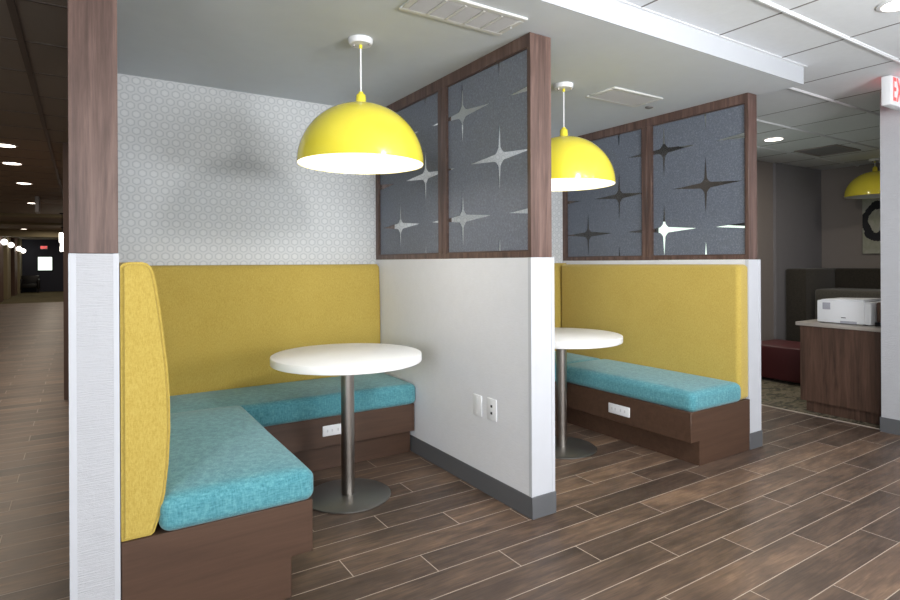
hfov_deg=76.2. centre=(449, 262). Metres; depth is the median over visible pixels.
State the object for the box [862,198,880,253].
painting
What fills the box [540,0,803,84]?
ceiling bulkhead
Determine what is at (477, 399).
wall plate
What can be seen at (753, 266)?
trim
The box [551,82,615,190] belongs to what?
pendant lamp
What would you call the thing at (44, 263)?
window
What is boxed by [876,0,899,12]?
recessed light
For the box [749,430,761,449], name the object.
baseboard
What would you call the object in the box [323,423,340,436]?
power outlet
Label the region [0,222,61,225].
beam
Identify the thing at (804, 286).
sofa
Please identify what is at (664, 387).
seat cushion
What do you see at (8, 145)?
recessed light
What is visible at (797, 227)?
wall
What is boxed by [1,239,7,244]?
wall sconce
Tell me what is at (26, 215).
beam
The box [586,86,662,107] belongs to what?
ceiling vent
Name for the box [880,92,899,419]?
wall
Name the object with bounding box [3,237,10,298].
trim
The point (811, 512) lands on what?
floor
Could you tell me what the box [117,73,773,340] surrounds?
wall
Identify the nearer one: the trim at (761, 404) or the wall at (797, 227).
the trim at (761, 404)
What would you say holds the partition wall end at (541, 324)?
attached to the wall at (467, 318)
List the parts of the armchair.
seat, backrest, armrest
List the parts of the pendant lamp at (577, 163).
cord, lamp shade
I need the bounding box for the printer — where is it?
[817,298,880,325]
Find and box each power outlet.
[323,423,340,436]
[608,403,629,417]
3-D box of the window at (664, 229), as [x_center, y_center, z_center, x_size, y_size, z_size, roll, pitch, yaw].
[2.953,-0.026,6.621,1.780,0.890,0.030,0,0,-33]
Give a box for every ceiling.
[0,0,802,239]
[623,0,899,169]
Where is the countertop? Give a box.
[795,319,880,331]
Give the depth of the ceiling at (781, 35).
3.61 m
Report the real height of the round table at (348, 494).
0.790 m
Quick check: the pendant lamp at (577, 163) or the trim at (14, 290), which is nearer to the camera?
the pendant lamp at (577, 163)
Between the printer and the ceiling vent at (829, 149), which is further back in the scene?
the ceiling vent at (829, 149)
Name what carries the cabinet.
on the floor
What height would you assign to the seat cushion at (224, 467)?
0.148 m
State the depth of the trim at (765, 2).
3.61 m
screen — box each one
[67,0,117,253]
[376,32,551,259]
[563,93,756,260]
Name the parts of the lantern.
lamp shade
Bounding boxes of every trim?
[0,0,67,204]
[0,237,3,302]
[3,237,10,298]
[11,238,17,295]
[17,238,21,292]
[68,253,120,599]
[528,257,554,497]
[615,0,807,66]
[641,0,899,167]
[721,0,899,165]
[745,259,760,432]
[761,404,879,429]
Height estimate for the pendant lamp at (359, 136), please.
0.649 m
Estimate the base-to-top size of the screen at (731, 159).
1.146 m
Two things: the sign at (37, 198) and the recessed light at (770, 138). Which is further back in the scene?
the sign at (37, 198)
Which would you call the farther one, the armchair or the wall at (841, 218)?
the armchair
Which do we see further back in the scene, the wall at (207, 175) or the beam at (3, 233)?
the beam at (3, 233)
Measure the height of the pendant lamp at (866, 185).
0.469 m
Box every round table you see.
[270,343,421,513]
[555,328,622,458]
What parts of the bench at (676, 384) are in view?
backrest, backrest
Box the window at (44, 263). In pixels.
[37,256,52,270]
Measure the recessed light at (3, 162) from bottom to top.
0.009 m
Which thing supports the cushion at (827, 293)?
on the sofa
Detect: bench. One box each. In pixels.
[119,262,414,599]
[554,263,749,465]
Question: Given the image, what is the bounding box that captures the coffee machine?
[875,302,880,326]
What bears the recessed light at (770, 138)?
in the ceiling at (781, 35)
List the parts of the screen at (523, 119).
glass panel, glass panel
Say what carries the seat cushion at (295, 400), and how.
on the bench at (221, 447)
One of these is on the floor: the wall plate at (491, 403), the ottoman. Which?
the ottoman
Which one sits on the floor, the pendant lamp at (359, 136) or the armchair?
the armchair
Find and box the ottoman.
[761,339,799,382]
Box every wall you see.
[22,239,62,291]
[63,143,68,399]
[76,254,114,599]
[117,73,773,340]
[376,258,528,495]
[562,260,744,264]
[773,163,821,339]
[821,163,880,267]
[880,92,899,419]
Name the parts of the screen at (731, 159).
glass panel, glass panel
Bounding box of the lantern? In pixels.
[59,213,62,242]
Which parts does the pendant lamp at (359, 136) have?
lamp shade, cord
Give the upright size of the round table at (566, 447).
0.790 m
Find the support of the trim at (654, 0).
attached to the ceiling at (781, 35)
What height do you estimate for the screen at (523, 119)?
1.133 m
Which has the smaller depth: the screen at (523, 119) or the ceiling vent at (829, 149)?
the screen at (523, 119)
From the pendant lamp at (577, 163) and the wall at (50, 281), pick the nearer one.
the pendant lamp at (577, 163)
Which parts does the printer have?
control panel, lid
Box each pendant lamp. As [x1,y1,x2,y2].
[296,35,423,173]
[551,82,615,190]
[844,158,879,198]
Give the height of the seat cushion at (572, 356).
0.153 m
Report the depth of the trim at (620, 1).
3.18 m
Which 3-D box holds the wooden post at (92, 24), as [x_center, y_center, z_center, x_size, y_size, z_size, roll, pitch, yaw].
[-1.655,-0.588,2.639,0.138,1.121,1.810,0,0,-33]
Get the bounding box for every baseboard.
[410,435,555,519]
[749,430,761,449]
[880,417,899,434]
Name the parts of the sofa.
panel, panel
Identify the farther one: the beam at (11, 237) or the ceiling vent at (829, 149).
the beam at (11, 237)
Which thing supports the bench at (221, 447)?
on the floor
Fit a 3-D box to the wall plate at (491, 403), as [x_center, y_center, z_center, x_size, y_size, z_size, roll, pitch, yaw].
[0.231,0.810,3.158,0.010,0.120,0.082,0,0,-33]
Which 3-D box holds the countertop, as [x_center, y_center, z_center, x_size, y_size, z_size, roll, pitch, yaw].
[3.644,0.525,4.518,0.602,0.031,1.475,0,0,-33]
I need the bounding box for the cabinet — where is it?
[795,319,880,424]
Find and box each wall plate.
[473,393,481,416]
[487,397,496,421]
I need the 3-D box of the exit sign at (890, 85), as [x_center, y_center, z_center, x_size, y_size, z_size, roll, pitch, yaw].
[3.126,-1.185,4.027,0.310,0.207,0.064,0,0,-33]
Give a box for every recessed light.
[0,143,17,147]
[0,161,22,164]
[15,182,32,184]
[762,137,784,140]
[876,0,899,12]
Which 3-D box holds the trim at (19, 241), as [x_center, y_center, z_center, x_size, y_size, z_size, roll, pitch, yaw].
[-19.498,0.160,25.986,0.120,2.450,1.200,0,0,-33]
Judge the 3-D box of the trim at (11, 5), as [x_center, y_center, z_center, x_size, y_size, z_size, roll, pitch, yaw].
[-6.518,-1.127,7.703,2.550,0.018,28.000,0,0,-33]
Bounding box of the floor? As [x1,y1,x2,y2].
[0,291,899,599]
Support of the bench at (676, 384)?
on the floor
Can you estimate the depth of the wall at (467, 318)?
3.37 m
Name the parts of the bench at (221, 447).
backrest, backrest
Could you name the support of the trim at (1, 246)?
attached to the wall
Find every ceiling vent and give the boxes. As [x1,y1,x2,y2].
[399,0,527,35]
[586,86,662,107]
[794,144,860,156]
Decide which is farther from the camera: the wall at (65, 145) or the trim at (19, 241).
the trim at (19, 241)
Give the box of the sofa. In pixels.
[786,268,880,341]
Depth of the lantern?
12.97 m
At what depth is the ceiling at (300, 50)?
3.29 m
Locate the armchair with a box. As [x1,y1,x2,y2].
[20,275,39,292]
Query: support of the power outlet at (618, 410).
attached to the bench at (676, 384)
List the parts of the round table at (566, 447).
post, plate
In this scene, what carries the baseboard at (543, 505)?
attached to the wall at (467, 318)
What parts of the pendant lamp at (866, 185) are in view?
lamp shade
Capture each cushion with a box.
[158,406,312,530]
[170,373,414,426]
[555,351,598,380]
[567,359,740,411]
[815,288,880,318]
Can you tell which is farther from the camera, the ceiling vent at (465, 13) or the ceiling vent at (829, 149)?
the ceiling vent at (829, 149)
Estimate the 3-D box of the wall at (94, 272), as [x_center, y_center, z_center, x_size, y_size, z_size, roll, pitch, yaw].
[-1.649,0.637,2.640,0.139,1.327,1.812,0,0,-33]
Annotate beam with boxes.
[0,213,61,218]
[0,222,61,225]
[0,230,61,237]
[11,237,46,237]
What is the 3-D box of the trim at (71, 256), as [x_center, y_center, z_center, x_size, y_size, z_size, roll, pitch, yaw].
[-1.166,0.635,1.885,0.141,1.328,0.021,0,0,-33]
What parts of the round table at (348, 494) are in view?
post, plate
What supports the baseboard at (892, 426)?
attached to the wall at (889, 118)
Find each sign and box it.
[35,196,39,213]
[881,75,899,111]
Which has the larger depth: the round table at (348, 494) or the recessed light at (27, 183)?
the recessed light at (27, 183)
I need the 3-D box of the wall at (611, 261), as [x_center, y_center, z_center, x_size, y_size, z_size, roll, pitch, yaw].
[1.617,0.634,4.737,0.145,1.302,1.806,0,0,-33]

